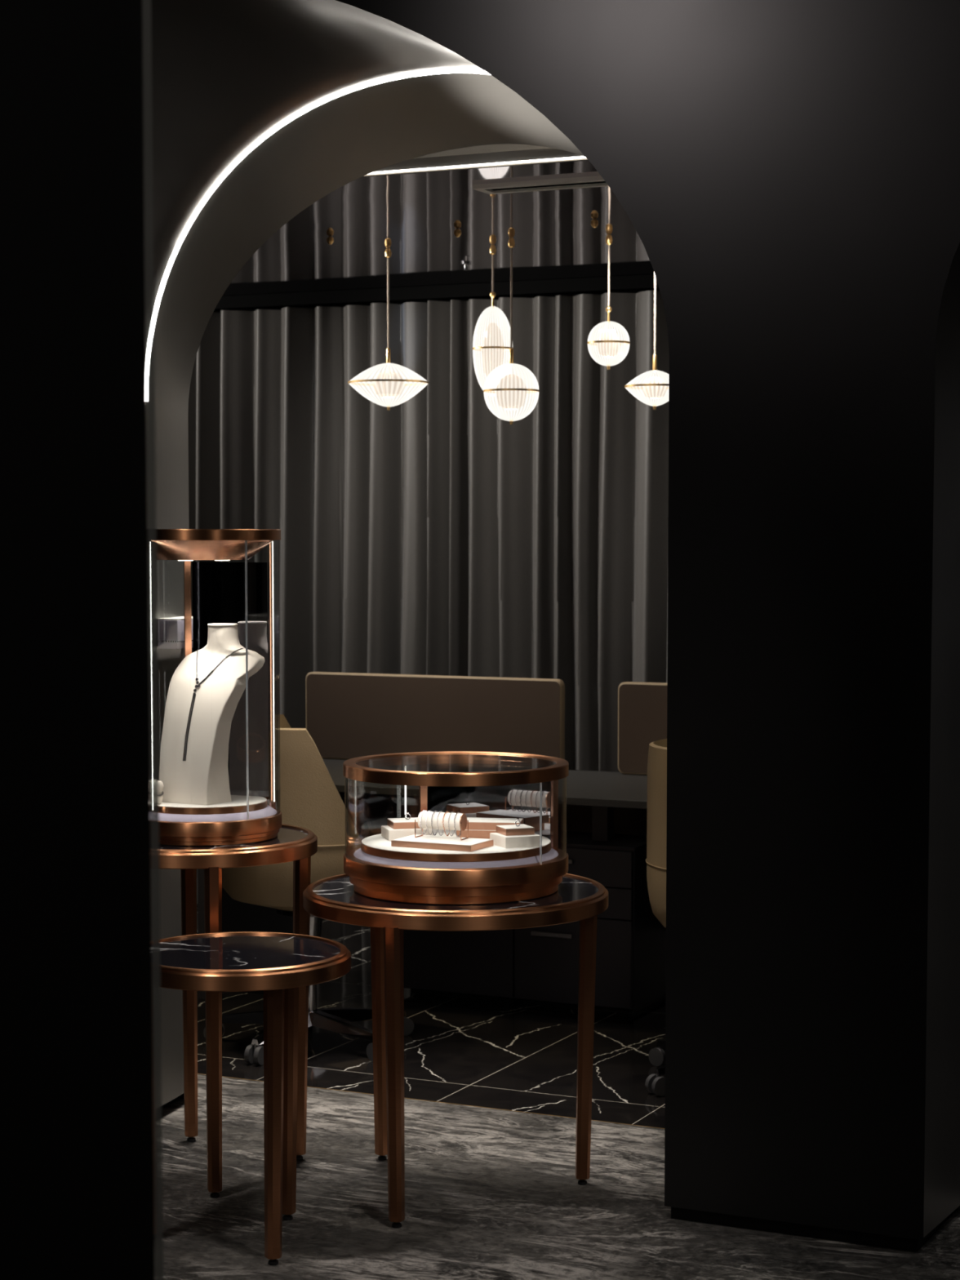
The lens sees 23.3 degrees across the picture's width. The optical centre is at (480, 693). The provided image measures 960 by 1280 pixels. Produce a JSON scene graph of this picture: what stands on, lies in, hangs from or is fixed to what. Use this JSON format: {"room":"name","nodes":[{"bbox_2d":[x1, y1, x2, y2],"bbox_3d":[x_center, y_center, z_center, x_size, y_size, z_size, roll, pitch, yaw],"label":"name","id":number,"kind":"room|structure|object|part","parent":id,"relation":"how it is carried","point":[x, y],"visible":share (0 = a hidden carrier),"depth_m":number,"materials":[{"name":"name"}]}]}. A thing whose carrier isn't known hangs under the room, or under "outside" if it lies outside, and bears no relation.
{"room":"shop","nodes":[
{"label":"shop","id":0,"kind":"room"},
{"bbox_2d":[0,0,154,1279],"bbox_3d":[-0.795,-0.416,2.365,0.880,3.400,0.300,2,4,25],"label":"wall","id":1,"kind":"structure","parent":0,"point":[77,1123],"depth_m":2.22,"materials":[{"name":"black paint"}]},
{"bbox_2d":[177,1093,183,1098],"bbox_3d":[0.583,-0.165,5.222,10.000,2.500,0.001,2,4,25],"label":"wall","id":2,"kind":"structure","parent":0,"point":[181,1096],"depth_m":5.95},
{"bbox_2d":[142,0,584,1108],"bbox_3d":[-0.507,-0.328,5.481,2.240,2.719,0.450,2,4,25],"label":"archway","id":3,"kind":"object","parent":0,"point":[219,75],"visible":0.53,"depth_m":5.41,"materials":[{"name":"paint"}]},
{"bbox_2d":[157,616,193,648],"bbox_3d":[-0.737,-0.151,5.720,0.085,0.073,0.160,2,4,25],"label":"ledge","id":4,"kind":"object","parent":3,"relation":"attached to","point":[171,628],"visible":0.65,"depth_m":5.64,"materials":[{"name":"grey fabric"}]},
{"bbox_2d":[156,640,192,642],"bbox_3d":[-0.736,-0.132,5.717,0.089,0.004,0.161,2,4,25],"label":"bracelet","id":5,"kind":"object","parent":4,"relation":"on","point":[159,640],"visible":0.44,"depth_m":5.64,"materials":[{"name":"silver metal"}]},
{"bbox_2d":[145,69,490,401],"bbox_3d":[-0.157,-1.041,5.236,1.454,0.727,0.008,2,4,25],"label":"light strip","id":6,"kind":"object","parent":3,"relation":"attached to","point":[260,140],"visible":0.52,"depth_m":5.42,"materials":[{"name":"white plastic"}]},
{"bbox_2d":[215,291,639,312],"bbox_3d":[1.836,-0.298,7.845,10.000,2.400,0.082,2,4,25],"label":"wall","id":7,"kind":"structure","parent":0,"point":[628,291],"depth_m":8.64,"materials":[{"name":"black paint"}]},
{"bbox_2d":[222,160,653,296],"bbox_3d":[1.257,-1.393,6.552,10.000,0.095,2.770,2,4,25],"label":"ceiling","id":8,"kind":"structure","parent":0,"point":[416,216],"depth_m":6.97,"materials":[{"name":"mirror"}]},
{"bbox_2d":[326,236,333,244],"bbox_3d":[-0.451,-1.363,6.992,0.022,0.024,0.022,0,4,0],"label":"ceiling fitting","id":9,"kind":"object","parent":8,"relation":"attached to","point":[330,240],"visible":1,"depth_m":6.99,"materials":[{"name":"gold metal"}]},
{"bbox_2d":[347,248,428,410],"bbox_3d":[-0.288,-1.144,7.295,0.254,0.504,0.254,0,4,0],"label":"pendant lamp","id":10,"kind":"object","parent":8,"relation":"hanging from","point":[387,384],"visible":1,"depth_m":7.28,"materials":[{"name":"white glass"}]},
{"bbox_3d":[-0.288,-1.010,7.304,0.250,0.059,0.250,0,4,0],"label":"lamp shade","id":11,"kind":"part","parent":10,"relation":"part of","materials":[{"name":"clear glass"}]},
{"bbox_3d":[-0.288,-1.060,7.301,0.013,0.053,0.013,0,4,0],"label":"stem","id":12,"kind":"part","parent":10,"relation":"part of","materials":[{"name":"gold metal"}]},
{"bbox_3d":[-0.288,-1.222,7.290,0.006,0.311,0.006,0,4,0],"label":"cord","id":13,"kind":"part","parent":10,"relation":"part of","materials":[{"name":"fabric"}]},
{"bbox_3d":[-0.288,-0.939,7.309,0.250,0.073,0.250,0,4,0],"label":"lamp shade","id":14,"kind":"part","parent":10,"relation":"part of","materials":[{"name":"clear glass"}]},
{"bbox_2d":[213,274,659,311],"bbox_3d":[0.638,-1.426,8.045,6.800,0.046,0.093,2,4,25],"label":"track","id":15,"kind":"object","parent":8,"relation":"attached to","point":[630,282],"visible":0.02,"depth_m":8.38,"materials":[{"name":"black metal"}]},
{"bbox_2d":[187,290,669,903],"bbox_3d":[0.640,-0.270,8.129,6.800,2.265,0.175,2,4,25],"label":"curtain","id":16,"kind":"object","parent":15,"relation":"hanging from","point":[433,533],"visible":0.34,"depth_m":8.47,"materials":[{"name":"grey fabric"}]},
{"bbox_2d":[453,228,461,237],"bbox_3d":[-0.066,-1.351,6.814,0.022,0.024,0.022,0,4,0],"label":"ceiling fitting","id":17,"kind":"object","parent":8,"relation":"attached to","point":[457,233],"visible":1,"depth_m":6.81,"materials":[{"name":"gold metal"}]},
{"bbox_2d":[460,262,471,270],"bbox_3d":[-0.046,-1.411,7.680,0.036,0.024,0.036,0,4,0],"label":"sprinkler","id":18,"kind":"object","parent":8,"relation":"attached to","point":[465,264],"visible":1,"depth_m":7.67,"materials":[{"name":"silver metal"}]},
{"bbox_2d":[362,155,587,177],"bbox_3d":[0.562,-1.258,5.335,2.020,0.016,0.028,2,4,25],"label":"light strip","id":19,"kind":"object","parent":8,"relation":"attached to","point":[580,157],"visible":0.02,"depth_m":5.60,"materials":[{"name":"white plastic"}]},
{"bbox_2d":[472,244,513,399],"bbox_3d":[0.040,-1.152,7.212,0.126,0.476,0.126,0,4,0],"label":"pendant lamp","id":20,"kind":"object","parent":8,"relation":"hanging from","point":[493,348],"visible":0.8,"depth_m":7.20,"materials":[{"name":"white glass"}]},
{"bbox_3d":[0.040,-1.138,7.213,0.124,0.128,0.124,0,4,0],"label":"lamp shade","id":21,"kind":"part","parent":20,"relation":"part of","materials":[{"name":"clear glass"}]},
{"bbox_3d":[0.040,-0.997,7.223,0.124,0.144,0.124,0,4,0],"label":"lamp shade","id":22,"kind":"part","parent":20,"relation":"part of","materials":[{"name":"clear glass"}]},
{"bbox_3d":[0.040,-1.222,7.207,0.019,0.050,0.019,0,4,0],"label":"stem","id":23,"kind":"part","parent":20,"relation":"part of","materials":[{"name":"gold metal"}]},
{"bbox_3d":[0.040,-1.300,7.202,0.006,0.142,0.006,0,4,0],"label":"cord","id":24,"kind":"part","parent":20,"relation":"part of","materials":[{"name":"beige plastic"}]},
{"bbox_2d":[483,237,539,424],"bbox_3d":[0.095,-1.098,7.042,0.170,0.560,0.170,0,4,0],"label":"pendant lamp","id":25,"kind":"object","parent":8,"relation":"hanging from","point":[511,391],"visible":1,"depth_m":7.03,"materials":[{"name":"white glass"}]},
{"bbox_3d":[0.095,-0.962,7.051,0.167,0.080,0.167,0,4,0],"label":"lamp shade","id":26,"kind":"part","parent":25,"relation":"part of","materials":[{"name":"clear glass"}]},
{"bbox_3d":[0.095,-1.022,7.047,0.013,0.053,0.013,0,4,0],"label":"stem","id":27,"kind":"part","parent":25,"relation":"part of","materials":[{"name":"gold metal"}]},
{"bbox_3d":[0.095,-0.872,7.057,0.167,0.088,0.167,0,4,0],"label":"lamp shade","id":28,"kind":"part","parent":25,"relation":"part of","materials":[{"name":"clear glass"}]},
{"bbox_3d":[0.095,-1.194,7.035,0.006,0.331,0.006,0,4,0],"label":"cord","id":29,"kind":"part","parent":25,"relation":"part of","materials":[{"name":"beige plastic"}]},
{"bbox_2d":[472,175,608,194],"bbox_3d":[0.626,-1.281,5.700,1.380,0.012,0.106,2,4,25],"label":"ceiling vent","id":30,"kind":"object","parent":8,"relation":"in","point":[587,181],"visible":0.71,"depth_m":5.91,"materials":[{"name":"beige"}]},
{"bbox_2d":[591,218,598,227],"bbox_3d":[0.326,-1.336,6.603,0.022,0.024,0.022,0,4,0],"label":"ceiling fitting","id":31,"kind":"object","parent":8,"relation":"attached to","point":[594,223],"visible":1,"depth_m":6.60,"materials":[{"name":"gold metal"}]},
{"bbox_2d":[586,234,630,369],"bbox_3d":[0.386,-1.173,6.960,0.128,0.400,0.128,0,4,0],"label":"pendant lamp","id":32,"kind":"object","parent":8,"relation":"hanging from","point":[608,344],"visible":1,"depth_m":6.95,"materials":[{"name":"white glass"}]},
{"bbox_3d":[0.386,-1.085,6.966,0.126,0.062,0.126,0,4,0],"label":"lamp shade","id":33,"kind":"part","parent":32,"relation":"part of","materials":[{"name":"white glass"}]},
{"bbox_3d":[0.386,-1.016,6.971,0.126,0.066,0.126,0,4,0],"label":"lamp shade","id":34,"kind":"part","parent":32,"relation":"part of","materials":[{"name":"white glass"}]},
{"bbox_3d":[0.386,-1.249,6.955,0.006,0.211,0.006,0,4,0],"label":"cord","id":35,"kind":"part","parent":32,"relation":"part of","materials":[{"name":"beige plastic"}]},
{"bbox_3d":[0.386,-1.136,6.962,0.019,0.050,0.019,0,4,0],"label":"stem","id":36,"kind":"part","parent":32,"relation":"part of","materials":[{"name":"gold metal"}]},
{"bbox_2d":[624,271,669,409],"bbox_3d":[0.521,-1.108,6.919,0.179,0.522,0.179,0,4,0],"label":"pendant lamp","id":37,"kind":"object","parent":8,"relation":"hanging from","point":[653,387],"visible":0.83,"depth_m":6.91,"materials":[{"name":"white glass"}]},
{"bbox_3d":[0.521,-0.886,6.935,0.176,0.056,0.176,0,4,0],"label":"lamp shade","id":38,"kind":"part","parent":37,"relation":"part of","materials":[{"name":"white glass"}]},
{"bbox_3d":[0.521,-0.942,6.931,0.176,0.046,0.176,0,4,0],"label":"lamp shade","id":39,"kind":"part","parent":37,"relation":"part of","materials":[{"name":"white glass"}]},
{"bbox_3d":[0.521,-0.986,6.928,0.013,0.053,0.013,0,4,0],"label":"stem","id":40,"kind":"part","parent":37,"relation":"part of","materials":[{"name":"gold metal"}]},
{"bbox_3d":[0.521,-1.172,6.915,0.006,0.359,0.006,0,4,0],"label":"cord","id":41,"kind":"part","parent":37,"relation":"part of","materials":[{"name":"white fabric"}]},
{"bbox_2d":[375,143,581,171],"bbox_3d":[0.613,-1.296,5.206,10.000,0.100,0.140,2,4,25],"label":"ceiling","id":42,"kind":"structure","parent":0,"point":[496,153],"depth_m":5.47,"materials":[{"name":"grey paint"}]},
{"bbox_2d":[154,903,959,1279],"bbox_3d":[-0.278,1.218,3.509,10.000,0.020,9.900,2,4,25],"label":"floor","id":43,"kind":"structure","parent":0,"point":[491,1193],"depth_m":5.26,"materials":[{"name":"grey stone"}]},
{"bbox_2d":[155,1097,177,1109],"bbox_3d":[-1.087,1.025,5.870,0.520,0.036,0.380,2,4,25],"label":"baseboard","id":44,"kind":"structure","parent":43,"relation":"on","point":[176,1098],"depth_m":5.90,"materials":[{"name":"black"}]},
{"bbox_2d":[150,823,317,1198],"bbox_3d":[-0.635,0.701,5.277,0.534,0.766,0.534,0,4,0],"label":"display table","id":45,"kind":"object","parent":43,"relation":"on","point":[296,844],"visible":0.52,"depth_m":5.09,"materials":[{"name":"orange metal"}]},
{"bbox_3d":[-0.690,0.695,5.519,0.037,0.716,0.045,-1,4,-13],"label":"leg","id":46,"kind":"part","parent":45,"relation":"part of","materials":[{"name":"orange metal"}]},
{"bbox_3d":[-0.577,0.728,5.040,0.037,0.716,0.045,-1,4,-14],"label":"leg","id":47,"kind":"part","parent":45,"relation":"part of","materials":[{"name":"orange metal"}]},
{"bbox_2d":[146,528,281,846],"bbox_3d":[-0.622,-0.023,5.221,0.351,0.692,0.351,0,4,0],"label":"display case","id":48,"kind":"object","parent":45,"relation":"on","point":[241,593],"visible":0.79,"depth_m":5.27,"materials":[{"name":"clear glass"}]},
{"bbox_2d":[149,778,163,804],"bbox_3d":[-0.721,0.217,5.159,0.037,0.057,0.036,0,4,0],"label":"stand","id":49,"kind":"object","parent":48,"relation":"on","point":[157,784],"visible":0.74,"depth_m":5.15,"materials":[{"name":"beige fabric"}]},
{"bbox_2d":[149,791,163,795],"bbox_3d":[-0.722,0.222,5.159,0.039,0.010,0.039,0,4,0],"label":"bracelet","id":50,"kind":"object","parent":49,"relation":"on","point":[162,794],"visible":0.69,"depth_m":5.14,"materials":[{"name":"silver metal"}]},
{"bbox_3d":[-0.674,-0.051,5.369,0.015,0.620,0.010,-1,4,-19],"label":"post","id":51,"kind":"part","parent":48,"relation":"part of","materials":[{"name":"orange metal"}]},
{"bbox_2d":[146,540,272,560],"bbox_3d":[-0.622,-0.327,5.200,0.330,0.056,0.330,0,4,0],"label":"hood","id":52,"kind":"object","parent":48,"relation":"attached to","point":[180,550],"depth_m":5.09,"materials":[{"name":"brown metal"}]},
{"bbox_2d":[159,622,265,805],"bbox_3d":[-0.622,0.041,5.239,0.211,0.398,0.183,2,5,31],"label":"bust","id":53,"kind":"object","parent":48,"relation":"on","point":[202,779],"visible":0.93,"depth_m":5.19,"materials":[{"name":"beige fabric"}]},
{"bbox_2d":[182,648,243,760],"bbox_3d":[-0.609,0.024,5.208,0.115,0.248,0.124,1,4,20],"label":"necklace","id":54,"kind":"object","parent":53,"relation":"on","point":[198,685],"visible":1,"depth_m":5.19,"materials":[{"name":"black metal"}]},
{"bbox_3d":[-0.589,-0.063,5.237,0.108,0.079,0.084,0,4,0],"label":"chain","id":55,"kind":"part","parent":54,"relation":"part of","materials":[{"name":"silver metal"}]},
{"bbox_2d":[150,804,276,822],"bbox_3d":[-0.622,0.262,5.241,0.326,0.014,0.326,0,4,0],"label":"cushion","id":56,"kind":"object","parent":48,"relation":"on","point":[158,813],"depth_m":5.11,"materials":[{"name":"grey fabric"}]},
{"bbox_3d":[-0.571,-0.031,5.327,0.200,0.540,0.004,2,4,25],"label":"mirror panel","id":57,"kind":"part","parent":48,"relation":"part of","materials":[{"name":"grey"}]},
{"bbox_3d":[-0.473,-0.044,5.272,0.010,0.620,0.015,-1,4,-19],"label":"post","id":58,"kind":"part","parent":48,"relation":"part of","materials":[{"name":"orange metal"}]},
{"bbox_3d":[-0.412,0.707,5.350,0.045,0.716,0.037,-1,4,-18],"label":"leg","id":59,"kind":"part","parent":45,"relation":"part of","materials":[{"name":"orange metal"}]},
{"bbox_2d":[151,931,351,1265],"bbox_3d":[-0.490,0.821,4.734,0.456,0.602,0.456,0,4,0],"label":"display table","id":60,"kind":"object","parent":43,"relation":"on","point":[276,964],"visible":0.84,"depth_m":4.60,"materials":[{"name":"orange metal"}]},
{"bbox_3d":[-0.683,0.831,4.750,0.047,0.552,0.038,0,4,0],"label":"leg","id":61,"kind":"part","parent":60,"relation":"part of","materials":[{"name":"orange metal"}]},
{"bbox_3d":[-0.406,0.843,4.581,0.037,0.552,0.045,-2,5,-28],"label":"leg","id":62,"kind":"part","parent":60,"relation":"part of","materials":[{"name":"orange metal"}]},
{"bbox_3d":[-0.402,0.821,4.895,0.037,0.552,0.045,2,5,29],"label":"leg","id":63,"kind":"part","parent":60,"relation":"part of","materials":[{"name":"orange metal"}]},
{"bbox_2d":[203,714,413,1065],"bbox_3d":[-0.477,0.533,6.572,0.603,0.918,0.585,-1,4,-12],"label":"swivel chair","id":64,"kind":"object","parent":43,"relation":"on","point":[308,797],"visible":0.34,"depth_m":6.30,"materials":[{"name":"beige leather"}]},
{"bbox_3d":[-0.631,0.915,6.606,0.270,0.043,0.040,1,4,10],"label":"arm","id":65,"kind":"part","parent":64,"relation":"part of","materials":[{"name":"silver metal"}]},
{"bbox_3d":[-0.550,0.926,6.443,0.040,0.043,0.270,2,5,28],"label":"arm","id":66,"kind":"part","parent":64,"relation":"part of","materials":[{"name":"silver metal"}]},
{"bbox_3d":[-0.370,0.924,6.469,0.040,0.043,0.270,-4,6,-44],"label":"arm","id":67,"kind":"part","parent":64,"relation":"part of","materials":[{"name":"silver metal"}]},
{"bbox_3d":[-0.339,0.912,6.649,0.270,0.043,0.040,-2,4,-26],"label":"arm","id":68,"kind":"part","parent":64,"relation":"part of","materials":[{"name":"silver metal"}]},
{"bbox_2d":[197,758,647,999],"bbox_3d":[0.640,0.628,6.794,3.100,0.700,0.700,2,4,25],"label":"desk","id":69,"kind":"object","parent":43,"relation":"on","point":[602,804],"visible":0.16,"depth_m":7.23,"materials":[{"name":"grey laminate"}]},
{"bbox_3d":[-0.741,0.593,7.452,0.030,0.678,0.560,2,4,25],"label":"panel leg","id":70,"kind":"part","parent":69,"relation":"part of","materials":[{"name":"grey laminate"}]},
{"bbox_2d":[305,671,564,759],"bbox_3d":[-0.155,0.083,7.502,0.925,0.285,0.033,2,4,25],"label":"screen","id":71,"kind":"object","parent":69,"relation":"on","point":[349,715],"visible":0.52,"depth_m":7.48,"materials":[{"name":"brown"}]},
{"bbox_2d":[322,758,647,808],"bbox_3d":[0.640,0.289,6.770,3.100,0.022,0.700,2,4,25],"label":"countertop","id":72,"kind":"structure","parent":69,"relation":"on","point":[584,788],"depth_m":6.84,"materials":[{"name":"grey laminate"}]},
{"bbox_3d":[0.784,0.537,7.090,2.990,0.400,0.016,2,4,25],"label":"modesty panel","id":73,"kind":"part","parent":69,"relation":"part of","materials":[{"name":"grey laminate"}]},
{"bbox_3d":[0.375,0.363,7.080,0.050,0.165,0.050,2,4,25],"label":"support post","id":74,"kind":"part","parent":69,"relation":"part of","materials":[{"name":"grey laminate"}]},
{"bbox_2d":[617,681,667,775],"bbox_3d":[0.848,0.119,6.992,0.925,0.285,0.033,2,4,25],"label":"screen","id":75,"kind":"object","parent":69,"relation":"on","point":[642,706],"visible":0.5,"depth_m":7.15,"materials":[{"name":"brown fabric"}]},
{"bbox_2d":[197,1073,664,1128],"bbox_3d":[0.691,1.074,5.536,10.000,0.017,0.004,2,4,25],"label":"trim","id":76,"kind":"structure","parent":43,"relation":"on","point":[197,1073],"depth_m":5.88,"materials":[{"name":"gold metal"}]},
{"bbox_2d":[302,873,608,1227],"bbox_3d":[-0.053,0.759,5.115,0.668,0.672,0.668,0,4,0],"label":"display table","id":77,"kind":"object","parent":43,"relation":"on","point":[333,898],"visible":0.66,"depth_m":4.87,"materials":[{"name":"orange metal"}]},
{"bbox_3d":[-0.231,0.753,5.357,0.037,0.622,0.045,-3,5,-36],"label":"leg","id":78,"kind":"part","parent":77,"relation":"part of","materials":[{"name":"orange metal"}]},
{"bbox_3d":[-0.177,0.790,4.825,0.037,0.622,0.045,2,4,23],"label":"leg","id":79,"kind":"part","parent":77,"relation":"part of","materials":[{"name":"orange metal"}]},
{"bbox_2d":[342,751,568,904],"bbox_3d":[-0.052,0.288,5.082,0.492,0.279,0.492,0,4,0],"label":"display case","id":80,"kind":"object","parent":77,"relation":"on","point":[478,784],"visible":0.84,"depth_m":4.95,"materials":[{"name":"orange metal"}]},
{"bbox_2d":[381,825,433,840],"bbox_3d":[-0.161,0.307,5.135,0.100,0.023,0.085,-1,4,-14],"label":"block","id":81,"kind":"object","parent":80,"relation":"on","point":[388,833],"visible":0.68,"depth_m":5.09,"materials":[{"name":"beige fabric"}]},
{"bbox_2d":[386,817,421,829],"bbox_3d":[-0.162,0.287,5.146,0.075,0.015,0.075,-1,4,-13],"label":"block","id":82,"kind":"object","parent":81,"relation":"on","point":[394,823],"visible":0.64,"depth_m":5.11,"materials":[{"name":"orange metal"}]},
{"bbox_2d":[404,811,410,819],"bbox_3d":[-0.160,0.270,5.146,0.014,0.019,0.006,0,4,0],"label":"ring","id":83,"kind":"object","parent":82,"relation":"on","point":[407,812],"visible":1,"depth_m":5.15,"materials":[{"name":"silver metal"}]},
{"bbox_3d":[-0.130,0.248,5.298,0.016,0.175,0.012,-1,4,-19],"label":"post","id":84,"kind":"part","parent":80,"relation":"part of","materials":[{"name":"orange metal"}]},
{"bbox_2d":[391,834,493,851],"bbox_3d":[-0.081,0.321,5.000,0.192,0.014,0.107,2,4,26],"label":"block","id":85,"kind":"object","parent":80,"relation":"on","point":[427,842],"visible":0.89,"depth_m":4.97,"materials":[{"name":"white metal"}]},
{"bbox_2d":[414,811,468,840],"bbox_3d":[-0.083,0.284,5.022,0.110,0.056,0.040,2,4,23],"label":"roll","id":86,"kind":"object","parent":85,"relation":"on","point":[460,820],"visible":1,"depth_m":5.01,"materials":[{"name":"beige fabric"}]},
{"bbox_2d":[419,809,426,835],"bbox_3d":[-0.121,0.280,5.038,0.004,0.055,0.043,2,4,23],"label":"bracelet","id":87,"kind":"object","parent":86,"relation":"on","point":[424,810],"visible":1,"depth_m":5.03,"materials":[{"name":"silver metal"}]},
{"bbox_2d":[425,810,432,835],"bbox_3d":[-0.108,0.280,5.032,0.005,0.054,0.043,2,4,23],"label":"bracelet","id":88,"kind":"object","parent":86,"relation":"on","point":[428,811],"visible":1,"depth_m":5.02,"materials":[{"name":"silver metal"}]},
{"bbox_2d":[431,810,438,835],"bbox_3d":[-0.097,0.280,5.028,0.005,0.055,0.043,2,4,23],"label":"bracelet","id":89,"kind":"object","parent":86,"relation":"on","point":[434,811],"visible":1,"depth_m":5.02,"materials":[{"name":"silver metal"}]},
{"bbox_2d":[442,811,449,836],"bbox_3d":[-0.071,0.281,5.017,0.005,0.055,0.043,2,4,23],"label":"bracelet","id":90,"kind":"object","parent":86,"relation":"on","point":[446,811],"visible":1,"depth_m":5.00,"materials":[{"name":"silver metal"}]},
{"bbox_2d":[448,811,454,836],"bbox_3d":[-0.060,0.281,5.012,0.005,0.054,0.043,2,4,23],"label":"bracelet","id":91,"kind":"object","parent":86,"relation":"on","point":[452,811],"visible":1,"depth_m":5.00,"materials":[{"name":"silver metal"}]},
{"bbox_2d":[453,811,460,836],"bbox_3d":[-0.047,0.282,5.006,0.004,0.055,0.043,2,4,23],"label":"bracelet","id":92,"kind":"object","parent":86,"relation":"on","point":[458,811],"visible":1,"depth_m":5.00,"materials":[{"name":"silver metal"}]},
{"bbox_3d":[-0.052,0.154,5.073,0.438,0.006,0.438,0,4,0],"label":"glass","id":93,"kind":"part","parent":80,"relation":"part of","materials":[{"name":"clear glass"}]},
{"bbox_2d":[353,848,558,868],"bbox_3d":[-0.052,0.345,5.086,0.448,0.011,0.448,0,4,0],"label":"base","id":94,"kind":"object","parent":80,"relation":"on","point":[363,858],"depth_m":4.91,"materials":[{"name":"grey fabric"}]},
{"bbox_2d":[456,829,496,838],"bbox_3d":[0.015,0.307,5.157,0.125,0.018,0.075,1,4,8],"label":"block","id":95,"kind":"object","parent":80,"relation":"on","point":[473,833],"visible":0.32,"depth_m":5.12,"materials":[{"name":"brown wood"}]},
{"bbox_2d":[465,817,524,830],"bbox_3d":[0.018,0.289,5.160,0.150,0.017,0.080,1,4,8],"label":"block","id":96,"kind":"object","parent":95,"relation":"on","point":[474,823],"visible":0.54,"depth_m":5.12,"materials":[{"name":"wood"}]},
{"bbox_3d":[0.019,0.238,5.230,0.305,0.145,0.004,2,4,25],"label":"mirror panel","id":97,"kind":"part","parent":80,"relation":"part of","materials":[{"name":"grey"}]},
{"bbox_2d":[489,832,539,848],"bbox_3d":[0.077,0.315,5.017,0.085,0.023,0.085,-2,4,-23],"label":"block","id":98,"kind":"object","parent":80,"relation":"on","point":[500,840],"visible":0.71,"depth_m":4.98,"materials":[{"name":"beige"}]},
{"bbox_2d":[496,824,534,835],"bbox_3d":[0.076,0.295,5.030,0.066,0.015,0.062,-1,4,-20],"label":"block","id":99,"kind":"object","parent":98,"relation":"on","point":[509,829],"visible":1,"depth_m":5.01,"materials":[{"name":"orange metal"}]},
{"bbox_2d":[515,817,520,826],"bbox_3d":[0.082,0.278,5.027,0.014,0.019,0.006,-3,5,-35],"label":"ring","id":100,"kind":"object","parent":99,"relation":"on","point":[517,819],"visible":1,"depth_m":5.03,"materials":[{"name":"silver metal"}]},
{"bbox_3d":[0.165,0.258,5.158,0.012,0.175,0.016,-1,4,-19],"label":"post","id":101,"kind":"part","parent":80,"relation":"part of","materials":[{"name":"orange metal"}]},
{"bbox_3d":[0.236,0.768,5.151,0.045,0.622,0.037,0,4,-7],"label":"leg","id":102,"kind":"part","parent":77,"relation":"part of","materials":[{"name":"orange metal"}]},
{"bbox_2d":[514,830,666,1013],"bbox_3d":[0.356,0.697,7.180,0.387,0.508,0.397,2,4,25],"label":"base cabinet","id":103,"kind":"object","parent":43,"relation":"on","point":[630,975],"visible":0.62,"depth_m":7.01,"materials":[{"name":"grey laminate"}]},
{"bbox_3d":[0.219,0.730,7.038,0.135,0.012,0.019,2,4,25],"label":"handle","id":104,"kind":"part","parent":103,"relation":"part of","materials":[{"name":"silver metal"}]},
{"bbox_3d":[0.219,0.503,7.022,0.135,0.012,0.019,2,4,25],"label":"handle","id":105,"kind":"part","parent":103,"relation":"part of","materials":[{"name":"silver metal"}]},
{"bbox_3d":[0.282,0.806,7.032,0.383,0.265,0.018,2,4,25],"label":"drawer","id":106,"kind":"part","parent":103,"relation":"part of","materials":[{"name":"grey laminate"}]},
{"bbox_3d":[0.282,0.520,7.011,0.383,0.109,0.018,2,4,25],"label":"drawer","id":107,"kind":"part","parent":103,"relation":"part of","materials":[{"name":"grey laminate"}]},
{"bbox_3d":[0.282,0.624,7.019,0.383,0.092,0.018,2,4,25],"label":"drawer","id":108,"kind":"part","parent":103,"relation":"part of","materials":[{"name":"grey laminate"}]},
{"bbox_2d":[644,738,666,1096],"bbox_3d":[0.716,0.576,6.121,0.603,0.895,0.585,1,4,20],"label":"swivel chair","id":109,"kind":"object","parent":43,"relation":"on","point":[656,822],"visible":0.16,"depth_m":6.00,"materials":[{"name":"beige leather"}]},
{"bbox_3d":[0.571,0.956,6.053,0.270,0.042,0.040,-2,5,-30],"label":"arm","id":110,"kind":"part","parent":109,"relation":"part of","materials":[{"name":"black metal"}]},
{"bbox_3d":[0.589,0.943,6.234,0.270,0.042,0.040,4,5,42],"label":"arm","id":111,"kind":"part","parent":109,"relation":"part of","materials":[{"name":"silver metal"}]},
{"bbox_2d":[336,0,959,1239],"bbox_3d":[0.389,-0.600,4.784,10.000,3.370,0.001,2,4,25],"label":"wall","id":112,"kind":"structure","parent":0,"point":[786,173],"depth_m":4.70,"materials":[{"name":"black paint"}]},
{"bbox_2d":[923,243,959,1237],"bbox_3d":[1.725,-0.253,4.420,1.635,2.719,0.450,2,4,25],"label":"wall","id":113,"kind":"structure","parent":0,"point":[942,1102],"depth_m":4.69,"materials":[{"name":"paint"}]},
{"bbox_2d":[671,1205,959,1252],"bbox_3d":[0.733,1.087,4.987,0.530,0.036,0.420,2,4,25],"label":"baseboard","id":114,"kind":"structure","parent":113,"relation":"attached to","point":[744,1222],"depth_m":4.79,"materials":[{"name":"black"}]}
]}

